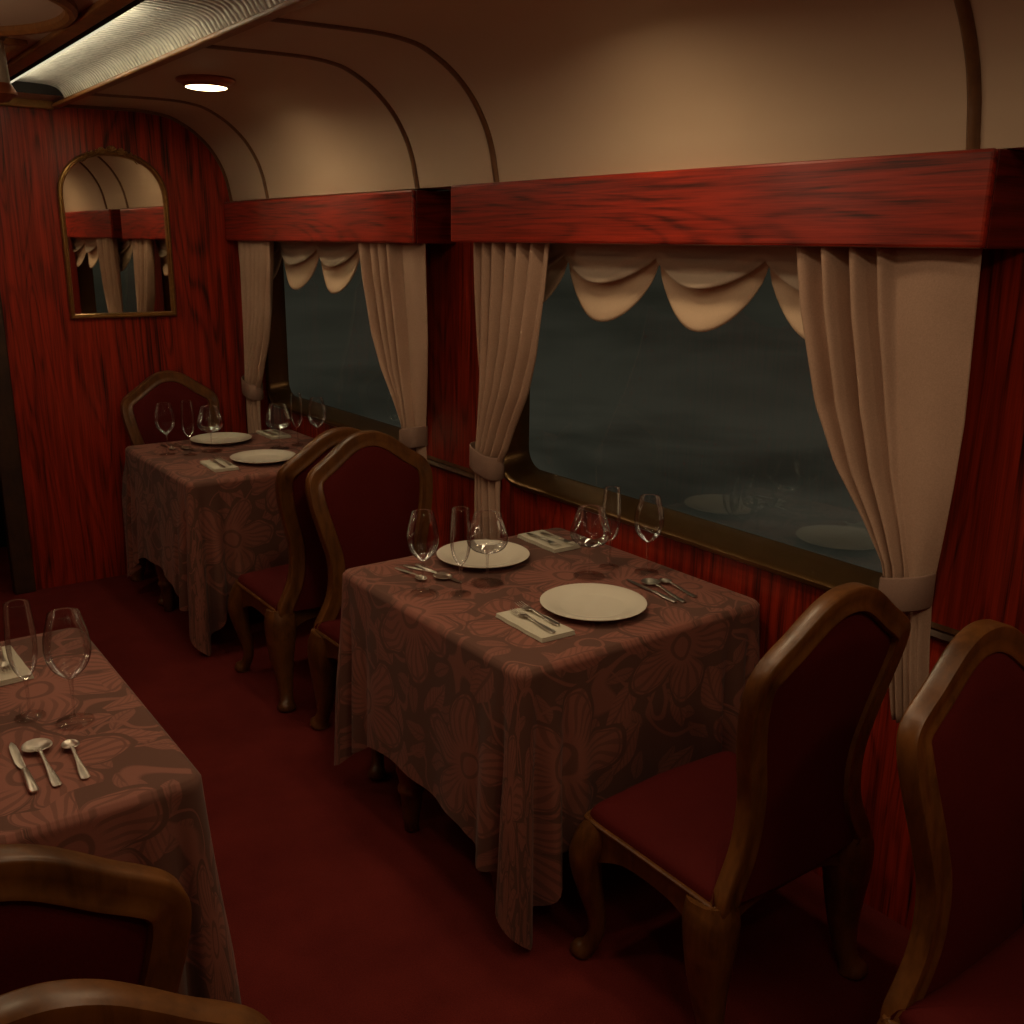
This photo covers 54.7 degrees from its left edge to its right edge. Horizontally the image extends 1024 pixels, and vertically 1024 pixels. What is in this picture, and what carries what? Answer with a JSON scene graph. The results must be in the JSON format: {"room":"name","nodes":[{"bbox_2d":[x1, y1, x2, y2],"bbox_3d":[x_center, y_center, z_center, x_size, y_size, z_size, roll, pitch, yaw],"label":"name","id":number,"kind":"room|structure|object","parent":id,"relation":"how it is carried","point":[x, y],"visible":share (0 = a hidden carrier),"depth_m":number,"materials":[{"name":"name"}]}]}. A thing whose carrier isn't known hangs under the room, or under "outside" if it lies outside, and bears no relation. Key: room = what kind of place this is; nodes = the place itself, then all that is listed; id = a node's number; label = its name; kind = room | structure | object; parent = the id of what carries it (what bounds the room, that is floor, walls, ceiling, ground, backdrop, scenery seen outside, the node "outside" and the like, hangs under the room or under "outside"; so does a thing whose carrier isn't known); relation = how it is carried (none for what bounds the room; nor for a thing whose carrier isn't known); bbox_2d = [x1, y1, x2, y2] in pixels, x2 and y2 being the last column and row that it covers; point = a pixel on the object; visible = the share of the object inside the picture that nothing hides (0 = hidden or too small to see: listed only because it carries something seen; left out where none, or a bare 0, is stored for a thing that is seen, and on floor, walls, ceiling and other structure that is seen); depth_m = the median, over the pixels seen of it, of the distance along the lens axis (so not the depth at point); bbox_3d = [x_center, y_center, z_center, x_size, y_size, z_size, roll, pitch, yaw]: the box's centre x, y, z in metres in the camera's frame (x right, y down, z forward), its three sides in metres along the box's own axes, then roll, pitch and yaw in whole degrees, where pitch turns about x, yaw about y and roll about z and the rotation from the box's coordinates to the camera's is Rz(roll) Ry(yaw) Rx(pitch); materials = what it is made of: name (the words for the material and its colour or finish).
{"room":"train carriage","nodes":[
{"label":"train carriage","id":0,"kind":"room"},
{"bbox_2d":[0,494,6,546],"bbox_3d":[-3.029,-0.804,4.912,1.385,2.400,0.840,-10,19,-35],"label":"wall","id":1,"kind":"structure","parent":0,"point":[3,543],"depth_m":5.76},
{"bbox_2d":[0,102,270,589],"bbox_3d":[-2.395,-0.859,4.762,2.650,2.600,0.100,-10,19,-35],"label":"wall","id":2,"kind":"structure","parent":0,"point":[70,378],"depth_m":5.04,"materials":[{"name":"brown wood"}]},
{"bbox_2d":[4,38,27,59],"bbox_3d":[-2.262,-1.585,3.492,0.720,0.020,1.540,-10,19,-35],"label":"trim","id":3,"kind":"structure","parent":2,"relation":"attached to","point":[15,46],"depth_m":3.10,"materials":[{"name":"brown wood"}]},
{"bbox_2d":[0,291,35,594],"bbox_3d":[-2.775,-0.563,4.573,0.835,2.120,0.072,-10,19,-35],"label":"door frame","id":4,"kind":"structure","parent":2,"relation":"attached to","point":[12,492],"depth_m":4.89,"materials":[{"name":"brown wood"}]},
{"bbox_2d":[0,98,53,109],"bbox_3d":[-2.287,-1.880,4.538,0.342,0.040,0.030,-10,19,-35],"label":"trim","id":5,"kind":"structure","parent":2,"relation":"attached to","point":[15,102],"depth_m":4.57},
{"bbox_2d":[7,0,133,76],"bbox_3d":[-0.414,-1.090,1.748,0.055,0.020,6.880,-10,19,-35],"label":"trim","id":6,"kind":"structure","parent":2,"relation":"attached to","point":[100,10],"depth_m":2.92,"materials":[{"name":"brown wood"}]},
{"bbox_2d":[10,0,144,80],"bbox_3d":[-0.380,-1.125,1.765,0.030,0.065,6.880,-10,19,-35],"label":"trim","id":7,"kind":"structure","parent":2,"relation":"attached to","point":[134,3],"depth_m":2.98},
{"bbox_2d":[57,146,176,318],"bbox_3d":[-1.959,-1.385,4.922,0.524,0.822,0.036,-10,19,-35],"label":"wall mirror","id":8,"kind":"object","parent":2,"relation":"attached to","point":[113,205],"visible":1,"depth_m":4.93,"materials":[{"name":"brass"},{"name":"mirror glass"}]},
{"bbox_2d":[63,104,232,201],"bbox_3d":[-1.807,-1.787,4.944,0.838,0.428,0.020,-10,19,-35],"label":"trim","id":9,"kind":"structure","parent":2,"relation":"attached to","point":[196,134],"depth_m":4.95,"materials":[{"name":"brown wood"}]},
{"bbox_2d":[51,0,318,108],"bbox_3d":[-0.110,-1.153,1.975,0.040,0.018,6.900,-10,19,-35],"label":"trim","id":10,"kind":"structure","parent":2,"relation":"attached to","point":[285,7],"depth_m":3.12,"materials":[{"name":"brown wood"}]},
{"bbox_2d":[0,546,910,1023],"bbox_3d":[-0.756,1.040,2.809,2.900,0.001,8.200,-10,19,-35],"label":"floor","id":11,"kind":"structure","parent":0,"point":[337,912],"depth_m":2.72,"materials":[{"name":"carpet"}]},
{"bbox_2d":[0,844,191,994],"bbox_3d":[-0.769,0.855,1.429,0.596,1.090,0.544,-10,19,-35],"label":"dining chair","id":12,"kind":"object","parent":11,"relation":"on","point":[65,913],"visible":0.82,"depth_m":1.19,"materials":[{"name":"brown wood"}]},
{"bbox_2d":[0,979,270,1023],"bbox_3d":[-0.314,1.023,0.832,0.596,1.090,0.544,-10,19,-35],"label":"dining chair","id":13,"kind":"object","parent":11,"relation":"on","point":[66,1001],"visible":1,"depth_m":0.93,"materials":[{"name":"brown wood"}]},
{"bbox_2d":[155,564,173,611],"bbox_3d":[-1.274,0.095,4.822,0.844,0.755,0.900,-10,19,-35],"label":"dining table","id":14,"kind":"object","parent":11,"relation":"on","point":[166,588],"visible":0.07,"depth_m":4.77,"materials":[{"name":"brown wood"}]},
{"bbox_2d":[122,430,313,655],"bbox_3d":[-1.280,0.088,4.816,0.941,0.767,1.069,-10,19,-35],"label":"tablecloth","id":15,"kind":"object","parent":14,"relation":"on","point":[205,528],"visible":0.58,"depth_m":4.31,"materials":[{"name":"fabric"}]},
{"bbox_2d":[154,402,175,454],"bbox_3d":[-1.615,-0.386,4.613,0.092,0.242,0.092,8,17,24],"label":"wine glass","id":16,"kind":"object","parent":15,"relation":"on","point":[157,404],"visible":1,"depth_m":4.62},
{"bbox_2d":[154,402,174,433],"bbox_3d":[-1.615,-0.432,4.601,0.092,0.147,0.092,8,17,24],"label":"bowl","id":17,"kind":"object","parent":16,"relation":"on","point":[157,404],"depth_m":4.62,"materials":[{"name":"clear glass"}]},
{"bbox_2d":[181,400,194,454],"bbox_3d":[-1.507,-0.390,4.607,0.062,0.255,0.062,8,17,24],"label":"wine glass","id":18,"kind":"object","parent":15,"relation":"on","point":[190,401],"visible":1,"depth_m":4.61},
{"bbox_2d":[181,400,194,436],"bbox_3d":[-1.507,-0.431,4.596,0.060,0.170,0.060,8,17,24],"label":"bowl","id":19,"kind":"object","parent":18,"relation":"on","point":[190,401],"depth_m":4.61,"materials":[{"name":"clear glass"}]},
{"bbox_2d":[196,405,222,451],"bbox_3d":[-1.433,-0.394,4.704,0.123,0.214,0.123,8,17,24],"label":"wine glass","id":20,"kind":"object","parent":15,"relation":"on","point":[200,414],"visible":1,"depth_m":4.72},
{"bbox_2d":[196,405,222,432],"bbox_3d":[-1.433,-0.438,4.693,0.123,0.125,0.123,8,17,24],"label":"bowl","id":21,"kind":"object","parent":20,"relation":"on","point":[207,429],"depth_m":4.72,"materials":[{"name":"clear glass"}]},
{"bbox_2d":[200,459,238,471],"bbox_3d":[-1.307,-0.209,4.415,0.108,0.014,0.214,-9,18,-33],"label":"folded napkin","id":22,"kind":"object","parent":15,"relation":"on","point":[212,465],"visible":0.84,"depth_m":4.38,"materials":[{"name":"fabric"}]},
{"bbox_2d":[190,432,251,444],"bbox_3d":[-1.453,-0.361,4.948,0.297,0.022,0.297,-10,19,-35],"label":"dinner plate","id":23,"kind":"object","parent":15,"relation":"on","point":[218,438],"visible":0.99,"depth_m":4.98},
{"bbox_2d":[230,449,295,463],"bbox_3d":[-1.141,-0.247,4.543,0.297,0.022,0.297,-10,19,-35],"label":"dinner plate","id":24,"kind":"object","parent":15,"relation":"on","point":[262,456],"visible":0.98,"depth_m":4.58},
{"bbox_2d":[256,429,290,439],"bbox_3d":[-1.238,-0.405,5.138,0.108,0.014,0.214,-10,18,-33],"label":"folded napkin","id":25,"kind":"object","parent":15,"relation":"on","point":[263,433],"visible":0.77,"depth_m":5.10,"materials":[{"name":"fabric"}]},
{"bbox_2d":[265,403,290,448],"bbox_3d":[-1.131,-0.413,4.788,0.123,0.214,0.123,-10,19,-35],"label":"wine glass","id":26,"kind":"object","parent":15,"relation":"on","point":[276,427],"visible":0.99,"depth_m":4.80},
{"bbox_2d":[265,403,290,429],"bbox_3d":[-1.130,-0.457,4.776,0.123,0.125,0.123,-10,19,-35],"label":"bowl","id":27,"kind":"object","parent":26,"relation":"on","point":[277,427],"depth_m":4.80,"materials":[{"name":"clear glass"}]},
{"bbox_2d":[290,393,302,443],"bbox_3d":[-1.059,-0.456,4.869,0.062,0.255,0.062,-10,19,-35],"label":"wine glass","id":28,"kind":"object","parent":15,"relation":"on","point":[291,393],"visible":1,"depth_m":4.87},
{"bbox_2d":[290,393,302,427],"bbox_3d":[-1.059,-0.497,4.858,0.060,0.170,0.060,-10,19,-35],"label":"bowl","id":29,"kind":"object","parent":28,"relation":"on","point":[291,393],"depth_m":4.87,"materials":[{"name":"clear glass"}]},
{"bbox_2d":[307,397,326,434],"bbox_3d":[-0.949,-0.435,4.824,0.092,0.242,0.092,-10,19,-35],"label":"wine glass","id":30,"kind":"object","parent":15,"relation":"on","point":[321,398],"visible":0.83,"depth_m":4.83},
{"bbox_2d":[120,370,219,604],"bbox_3d":[-1.655,-0.154,5.097,0.596,1.090,0.544,-10,19,-35],"label":"dining chair","id":31,"kind":"object","parent":11,"relation":"on","point":[137,408],"visible":0.33,"depth_m":5.14,"materials":[{"name":"brown wood"}]},
{"bbox_2d":[227,427,361,711],"bbox_3d":[-0.783,0.159,3.986,0.596,1.090,0.544,-10,19,-35],"label":"dining chair","id":32,"kind":"object","parent":11,"relation":"on","point":[289,595],"visible":0.45,"depth_m":3.75,"materials":[{"name":"brown wood"}]},
{"bbox_2d":[305,430,432,779],"bbox_3d":[-0.385,0.287,3.534,0.596,1.090,0.544,-10,19,-35],"label":"dining chair","id":33,"kind":"object","parent":11,"relation":"on","point":[362,496],"visible":0.45,"depth_m":3.57,"materials":[{"name":"brown wood"}]},
{"bbox_2d":[395,764,496,905],"bbox_3d":[0.089,0.594,3.051,0.844,0.755,0.900,-10,19,-35],"label":"dining table","id":34,"kind":"object","parent":11,"relation":"on","point":[410,792],"visible":0.1,"depth_m":2.99,"materials":[{"name":"brown wood"}]},
{"bbox_2d":[334,528,759,949],"bbox_3d":[0.077,0.587,3.039,0.937,0.765,1.079,-10,19,-35],"label":"tablecloth","id":35,"kind":"object","parent":34,"relation":"on","point":[516,737],"visible":0.74,"depth_m":2.64,"materials":[{"name":"fabric"}]},
{"bbox_2d":[395,567,426,580],"bbox_3d":[-0.309,0.186,3.009,0.034,0.011,0.165,-11,19,-37],"label":"spoon","id":36,"kind":"object","parent":35,"relation":"on","point":[419,577],"visible":0.95,"depth_m":2.98,"materials":[{"name":"metal"}]},
{"bbox_2d":[415,575,426,580],"bbox_3d":[-0.272,0.199,2.963,0.034,0.011,0.044,-11,19,-37],"label":"bowl","id":37,"kind":"object","parent":36,"relation":"on","point":[419,577],"depth_m":2.97,"materials":[{"name":"metal"}]},
{"bbox_2d":[407,509,438,592],"bbox_3d":[-0.255,0.116,2.828,0.092,0.242,0.092,8,17,24],"label":"wine glass","id":38,"kind":"object","parent":35,"relation":"on","point":[413,513],"visible":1,"depth_m":2.84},
{"bbox_2d":[407,509,438,560],"bbox_3d":[-0.254,0.070,2.816,0.092,0.147,0.092,8,17,24],"label":"bowl","id":39,"kind":"object","parent":38,"relation":"on","point":[413,514],"depth_m":2.84,"materials":[{"name":"clear glass"}]},
{"bbox_2d":[403,564,452,578],"bbox_3d":[-0.260,0.181,3.028,0.205,0.011,0.056,14,20,40],"label":"spoon","id":40,"kind":"object","parent":35,"relation":"on","point":[436,574],"visible":1,"depth_m":3.00,"materials":[{"name":"metal"}]},
{"bbox_2d":[433,572,452,578],"bbox_3d":[-0.207,0.195,2.982,0.063,0.011,0.056,14,20,40],"label":"bowl","id":41,"kind":"object","parent":40,"relation":"on","point":[436,574],"depth_m":2.99,"materials":[{"name":"metal"}]},
{"bbox_2d":[415,564,460,581],"bbox_3d":[-0.225,0.186,3.017,0.019,0.008,0.224,-12,20,-40],"label":"table knife","id":42,"kind":"object","parent":35,"relation":"on","point":[417,565],"visible":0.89,"depth_m":3.04,"materials":[{"name":"metal"}]},
{"bbox_2d":[450,506,470,592],"bbox_3d":[-0.146,0.113,2.822,0.062,0.255,0.062,8,17,24],"label":"wine glass","id":43,"kind":"object","parent":35,"relation":"on","point":[453,508],"visible":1,"depth_m":2.83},
{"bbox_2d":[450,506,470,565],"bbox_3d":[-0.146,0.071,2.811,0.060,0.170,0.060,8,17,24],"label":"bowl","id":44,"kind":"object","parent":43,"relation":"on","point":[453,509],"depth_m":2.82,"materials":[{"name":"clear glass"}]},
{"bbox_2d":[437,539,529,567],"bbox_3d":[-0.092,0.142,3.163,0.297,0.022,0.297,-10,19,-35],"label":"dinner plate","id":45,"kind":"object","parent":35,"relation":"on","point":[512,554],"visible":0.86,"depth_m":3.17,"materials":[{"name":"ceramic"}]},
{"bbox_2d":[467,510,507,584],"bbox_3d":[-0.073,0.108,2.919,0.123,0.214,0.123,8,17,24],"label":"wine glass","id":46,"kind":"object","parent":35,"relation":"on","point":[483,549],"visible":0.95,"depth_m":2.94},
{"bbox_2d":[467,510,507,553],"bbox_3d":[-0.072,0.065,2.908,0.123,0.125,0.123,8,17,24],"label":"bowl","id":47,"kind":"object","parent":46,"relation":"on","point":[483,549],"depth_m":2.94,"materials":[{"name":"clear glass"}]},
{"bbox_2d":[495,606,574,642],"bbox_3d":[0.060,0.296,2.622,0.108,0.014,0.214,-9,18,-33],"label":"folded napkin","id":48,"kind":"object","parent":35,"relation":"on","point":[526,625],"visible":0.79,"depth_m":2.59,"materials":[{"name":"fabric"}]},
{"bbox_2d":[510,608,555,632],"bbox_3d":[0.056,0.285,2.610,0.026,0.008,0.185,-9,18,-33],"label":"fork","id":49,"kind":"object","parent":48,"relation":"on","point":[548,629],"visible":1,"depth_m":2.60,"materials":[{"name":"metal"}]},
{"bbox_2d":[516,601,559,624],"bbox_3d":[0.070,0.272,2.661,0.026,0.008,0.185,-10,18,-33],"label":"fork","id":50,"kind":"object","parent":48,"relation":"on","point":[554,622],"visible":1,"depth_m":2.66,"materials":[{"name":"metal"}]},
{"bbox_2d":[517,530,579,552],"bbox_3d":[0.123,0.098,3.353,0.108,0.014,0.214,-10,18,-33],"label":"folded napkin","id":51,"kind":"object","parent":35,"relation":"on","point":[542,543],"visible":0.8,"depth_m":3.33,"materials":[{"name":"fabric"}]},
{"bbox_2d":[526,533,561,544],"bbox_3d":[0.106,0.090,3.331,0.026,0.008,0.185,-10,18,-34],"label":"fork","id":52,"kind":"object","parent":51,"relation":"on","point":[531,534],"visible":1,"depth_m":3.31,"materials":[{"name":"metal"}]},
{"bbox_2d":[540,532,575,543],"bbox_3d":[0.158,0.087,3.344,0.026,0.008,0.185,-11,19,-37],"label":"fork","id":53,"kind":"object","parent":51,"relation":"on","point":[565,540],"visible":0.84,"depth_m":3.33,"materials":[{"name":"metal"}]},
{"bbox_2d":[570,505,610,576],"bbox_3d":[0.236,0.091,2.995,0.123,0.214,0.123,-10,19,-35],"label":"wine glass","id":54,"kind":"object","parent":35,"relation":"on","point":[589,543],"visible":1,"depth_m":3.01,"materials":[{"name":"glass"}]},
{"bbox_2d":[570,505,610,547],"bbox_3d":[0.237,0.048,2.984,0.123,0.125,0.123,-10,19,-35],"label":"bowl","id":55,"kind":"object","parent":54,"relation":"on","point":[589,543],"depth_m":3.01,"materials":[{"name":"clear glass"}]},
{"bbox_2d":[540,583,646,620],"bbox_3d":[0.226,0.258,2.751,0.297,0.022,0.297,-10,19,-35],"label":"dinner plate","id":56,"kind":"object","parent":35,"relation":"on","point":[579,601],"visible":1,"depth_m":2.77,"materials":[{"name":"ceramic"}]},
{"bbox_2d":[599,486,620,566],"bbox_3d":[0.307,0.049,3.076,0.062,0.255,0.062,-10,19,-35],"label":"wine glass","id":57,"kind":"object","parent":35,"relation":"on","point":[605,488],"visible":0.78,"depth_m":3.08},
{"bbox_2d":[602,486,620,540],"bbox_3d":[0.308,0.008,3.065,0.060,0.170,0.060,-10,19,-35],"label":"bowl","id":58,"kind":"object","parent":57,"relation":"on","point":[605,489],"depth_m":3.07,"materials":[{"name":"clear glass"}]},
{"bbox_2d":[634,494,663,573],"bbox_3d":[0.418,0.070,3.031,0.092,0.242,0.092,-10,19,-35],"label":"wine glass","id":59,"kind":"object","parent":35,"relation":"on","point":[641,499],"visible":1,"depth_m":3.04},
{"bbox_2d":[634,494,663,542],"bbox_3d":[0.418,0.024,3.019,0.092,0.147,0.092,-10,19,-35],"label":"bowl","id":60,"kind":"object","parent":59,"relation":"on","point":[659,503],"depth_m":3.04,"materials":[{"name":"clear glass"}]},
{"bbox_2d":[627,579,676,601],"bbox_3d":[0.406,0.228,2.894,0.020,0.008,0.224,-8,18,-30],"label":"table knife","id":61,"kind":"object","parent":35,"relation":"on","point":[631,581],"visible":1,"depth_m":2.87,"materials":[{"name":"metal"}]},
{"bbox_2d":[641,578,685,601],"bbox_3d":[0.444,0.227,2.893,0.056,0.011,0.205,-7,17,-25],"label":"spoon","id":62,"kind":"object","parent":35,"relation":"on","point":[650,581],"visible":1,"depth_m":2.93,"materials":[{"name":"metal"}]},
{"bbox_2d":[641,578,660,584],"bbox_3d":[0.413,0.210,2.955,0.056,0.011,0.063,-7,17,-25],"label":"bowl","id":63,"kind":"object","parent":62,"relation":"on","point":[650,581],"depth_m":2.96,"materials":[{"name":"metal"}]},
{"bbox_2d":[659,578,696,596],"bbox_3d":[0.489,0.222,2.915,0.034,0.011,0.165,-8,17,-29],"label":"spoon","id":64,"kind":"object","parent":35,"relation":"on","point":[664,580],"visible":1,"depth_m":2.92,"materials":[{"name":"metal"}]},
{"bbox_2d":[659,578,671,582],"bbox_3d":[0.459,0.208,2.966,0.034,0.011,0.044,-8,17,-29],"label":"bowl","id":65,"kind":"object","parent":64,"relation":"on","point":[664,580],"depth_m":2.97,"materials":[{"name":"metal"}]},
{"bbox_2d":[569,582,910,1023],"bbox_3d":[0.531,0.621,2.350,0.596,1.090,0.544,-10,19,-35],"label":"dining chair","id":66,"kind":"object","parent":11,"relation":"on","point":[717,834],"visible":1,"depth_m":2.17,"materials":[{"name":"brown wood"}]},
{"bbox_2d":[877,619,1023,1023],"bbox_3d":[1.010,0.786,1.765,0.596,1.090,0.544,-10,19,-35],"label":"dining chair","id":67,"kind":"object","parent":11,"relation":"on","point":[960,738],"visible":1,"depth_m":1.80,"materials":[{"name":"brown wood"}]},
{"bbox_2d":[0,0,1023,200],"bbox_3d":[-0.363,-1.021,1.820,2.600,0.614,6.900,-10,19,-35],"label":"ceiling","id":68,"kind":"structure","parent":0,"point":[561,88],"depth_m":2.73,"materials":[{"name":"beige paint"}]},
{"bbox_2d":[0,36,17,102],"bbox_3d":[-1.548,-1.340,2.978,0.096,0.204,0.096,-10,19,-35],"label":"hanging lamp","id":69,"kind":"object","parent":68,"relation":"hanging from","point":[7,91],"visible":0.9,"depth_m":2.97,"materials":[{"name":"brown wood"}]},
{"bbox_2d":[0,0,77,36],"bbox_3d":[-1.513,-1.324,2.558,0.713,0.033,0.833,-10,19,-35],"label":"trim","id":70,"kind":"structure","parent":68,"relation":"attached to","point":[69,14],"depth_m":2.81,"materials":[{"name":"brown wood"}]},
{"bbox_2d":[10,0,285,97],"bbox_3d":[-0.187,-1.137,1.796,0.316,0.072,6.605,-10,19,-35],"label":"ceiling light","id":71,"kind":"object","parent":68,"relation":"attached to","point":[152,29],"visible":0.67,"depth_m":3.31,"materials":[{"name":"metal"}]},
{"bbox_2d":[175,74,235,90],"bbox_3d":[-1.209,-1.692,3.911,0.232,0.039,0.232,-10,19,-35],"label":"recessed light","id":72,"kind":"object","parent":68,"relation":"in","point":[202,82],"visible":1,"depth_m":3.84,"materials":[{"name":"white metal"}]},
{"bbox_2d":[269,18,498,181],"bbox_3d":[-0.380,-1.258,3.067,0.831,0.420,0.029,-10,19,-35],"label":"trim","id":73,"kind":"structure","parent":68,"relation":"attached to","point":[424,48],"depth_m":3.12,"materials":[{"name":"brown wood"}]},
{"bbox_2d":[954,0,981,149],"bbox_3d":[0.622,-0.887,1.752,0.831,0.420,0.029,-10,19,-35],"label":"trim","id":74,"kind":"structure","parent":68,"relation":"attached to","point":[964,11],"depth_m":1.98,"materials":[{"name":"brown wood"}]},
{"bbox_2d":[270,190,1023,930],"bbox_3d":[0.681,0.024,2.910,0.030,1.945,6.900,-10,19,-35],"label":"wall","id":75,"kind":"structure","parent":0,"point":[980,572],"depth_m":2.63,"materials":[{"name":"brown wood"}]},
{"bbox_2d":[90,93,268,198],"bbox_3d":[-1.528,-1.682,4.572,0.831,0.420,0.029,-10,19,-35],"label":"trim","id":76,"kind":"structure","parent":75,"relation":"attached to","point":[231,126],"depth_m":4.61,"materials":[{"name":"brown wood"}]},
{"bbox_2d":[206,45,419,188],"bbox_3d":[-0.688,-1.371,3.470,0.831,0.420,0.029,-10,19,-35],"label":"trim","id":77,"kind":"structure","parent":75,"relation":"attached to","point":[372,88],"depth_m":3.52,"materials":[{"name":"brown wood"}]},
{"bbox_2d":[224,190,455,243],"bbox_3d":[-0.868,-1.340,4.540,0.198,0.194,1.930,-10,19,-35],"label":"wooden pelmet","id":78,"kind":"object","parent":75,"relation":"attached to","point":[403,216],"visible":0.92,"depth_m":4.13,"materials":[{"name":"brown wood"}]},
{"bbox_2d":[238,241,273,432],"bbox_3d":[-1.322,-0.873,5.200,0.100,1.105,0.436,-10,19,-35],"label":"window curtain","id":79,"kind":"object","parent":78,"relation":"hanging from","point":[256,258],"visible":0.89,"depth_m":5.17,"materials":[{"name":"fabric"}]},
{"bbox_2d":[358,242,427,459],"bbox_3d":[-0.491,-0.567,4.111,0.102,1.106,0.507,-10,19,-35],"label":"window curtain","id":80,"kind":"object","parent":78,"relation":"hanging from","point":[394,280],"visible":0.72,"depth_m":4.00,"materials":[{"name":"fabric"}]},
{"bbox_2d":[265,258,426,440],"bbox_3d":[-0.835,-0.867,4.837,0.116,0.905,1.675,-10,19,-35],"label":"window","id":81,"kind":"structure","parent":75,"relation":"in","point":[276,364],"depth_m":5.44,"materials":[{"name":"wood"}]},
{"bbox_2d":[273,241,359,293],"bbox_3d":[-0.925,-1.177,4.711,0.062,0.253,1.622,-10,19,-35],"label":"blind","id":82,"kind":"object","parent":81,"relation":"attached to","point":[339,260],"visible":0.5,"depth_m":4.70,"materials":[{"name":"fabric"}]},
{"bbox_2d":[427,455,500,488],"bbox_3d":[-0.211,-0.167,4.073,0.020,0.040,0.545,-10,19,-35],"label":"trim","id":83,"kind":"structure","parent":75,"relation":"attached to","point":[459,470],"depth_m":4.12,"materials":[{"name":"brown wood"}]},
{"bbox_2d":[543,243,804,338],"bbox_3d":[0.412,-0.683,2.957,0.062,0.253,1.701,-10,19,-35],"label":"valance","id":84,"kind":"object","parent":75,"relation":"attached to","point":[706,287],"visible":0.44,"depth_m":2.84,"materials":[{"name":"fabric"}]},
{"bbox_2d":[504,390,882,590],"bbox_3d":[0.504,-0.372,3.079,0.116,0.905,1.745,-10,19,-35],"label":"window","id":85,"kind":"structure","parent":75,"relation":"in","point":[825,573],"depth_m":3.09,"materials":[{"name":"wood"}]},
{"bbox_2d":[451,148,1023,248],"bbox_3d":[0.447,-0.860,2.813,0.198,0.194,1.988,-10,19,-35],"label":"wooden pelmet","id":86,"kind":"object","parent":75,"relation":"attached to","point":[972,198],"visible":0.97,"depth_m":2.39,"materials":[{"name":"brown wood"}]},
{"bbox_2d":[469,242,549,539],"bbox_3d":[-0.009,-0.388,3.477,0.100,1.105,0.443,-10,19,-35],"label":"window curtain","id":87,"kind":"object","parent":86,"relation":"hanging from","point":[510,278],"visible":0.9,"depth_m":3.46,"materials":[{"name":"fabric"}]},
{"bbox_2d":[796,246,982,722],"bbox_3d":[0.833,-0.078,2.374,0.103,1.106,0.487,-10,19,-35],"label":"window curtain","id":88,"kind":"object","parent":86,"relation":"hanging from","point":[889,332],"visible":0.86,"depth_m":2.28,"materials":[{"name":"fabric"}]},
{"bbox_2d":[930,621,958,643],"bbox_3d":[1.844,0.593,1.376,0.020,0.040,2.895,-10,19,-35],"label":"trim","id":89,"kind":"structure","parent":75,"relation":"attached to","point":[939,632],"depth_m":2.41,"materials":[{"name":"brown wood"}]},
{"bbox_3d":[-1.214,0.839,2.088,0.844,0.755,0.900,-10,19,-35],"label":"dining table","id":90,"kind":"object","parent":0,"visible":0},
{"bbox_2d":[0,628,240,1003],"bbox_3d":[-1.216,0.832,2.094,0.968,0.773,1.071,-10,19,-35],"label":"tablecloth","id":91,"kind":"object","parent":90,"relation":"on","point":[142,800],"visible":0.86,"depth_m":1.91,"materials":[{"name":"fabric"}]},
{"bbox_2d":[0,646,33,685],"bbox_3d":[-1.207,0.362,2.320,0.108,0.014,0.214,-11,19,-37],"label":"folded napkin","id":92,"kind":"object","parent":91,"relation":"on","point":[7,677],"visible":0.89,"depth_m":2.28,"materials":[{"name":"fabric"}]},
{"bbox_2d":[0,646,10,671],"bbox_3d":[-1.202,0.344,2.335,0.026,0.008,0.185,-10,18,-34],"label":"fork","id":93,"kind":"object","parent":92,"relation":"on","point":[4,663],"visible":0.81,"depth_m":2.31,"materials":[{"name":"metal"}]},
{"bbox_2d":[3,599,44,718],"bbox_3d":[-1.016,0.309,2.057,0.062,0.255,0.062,-10,19,-35],"label":"wine glass","id":94,"kind":"object","parent":91,"relation":"on","point":[27,603],"visible":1,"depth_m":2.06,"materials":[{"name":"glass"}]},
{"bbox_2d":[3,599,37,678],"bbox_3d":[-1.015,0.268,2.046,0.060,0.170,0.060,-10,19,-35],"label":"bowl","id":95,"kind":"object","parent":94,"relation":"on","point":[27,604],"depth_m":2.06,"materials":[{"name":"clear glass"}]},
{"bbox_2d":[9,742,38,792],"bbox_3d":[-0.934,0.484,1.888,0.020,0.008,0.224,-10,18,-34],"label":"table knife","id":96,"kind":"object","parent":91,"relation":"on","point":[32,787],"visible":1,"depth_m":1.87,"materials":[{"name":"metal"}]},
{"bbox_2d":[21,738,61,786],"bbox_3d":[-0.898,0.479,1.902,0.056,0.011,0.205,-10,19,-35],"label":"spoon","id":97,"kind":"object","parent":91,"relation":"on","point":[37,744],"visible":1,"depth_m":1.94,"materials":[{"name":"metal"}]},
{"bbox_2d":[21,738,52,752],"bbox_3d":[-0.940,0.464,1.957,0.056,0.011,0.063,-10,19,-35],"label":"bowl","id":98,"kind":"object","parent":97,"relation":"on","point":[37,744],"depth_m":1.96,"materials":[{"name":"metal"}]},
{"bbox_2d":[42,607,94,721],"bbox_3d":[-0.913,0.322,2.042,0.092,0.242,0.092,-10,19,-35],"label":"wine glass","id":99,"kind":"object","parent":91,"relation":"on","point":[78,620],"visible":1,"depth_m":2.05,"materials":[{"name":"glass"}]},
{"bbox_2d":[42,607,90,678],"bbox_3d":[-0.913,0.275,2.030,0.092,0.147,0.092,-10,19,-35],"label":"bowl","id":100,"kind":"object","parent":99,"relation":"on","point":[78,620],"depth_m":2.05,"materials":[{"name":"clear glass"}]},
{"bbox_2d":[61,739,89,778],"bbox_3d":[-0.842,0.476,1.915,0.034,0.011,0.165,-9,18,-33],"label":"spoon","id":101,"kind":"object","parent":91,"relation":"on","point":[71,744],"visible":1,"depth_m":1.92,"materials":[{"name":"metal"}]},
{"bbox_2d":[61,739,79,748],"bbox_3d":[-0.877,0.463,1.964,0.034,0.011,0.044,-9,18,-33],"label":"bowl","id":102,"kind":"object","parent":101,"relation":"on","point":[70,743],"depth_m":1.97,"materials":[{"name":"metal"}]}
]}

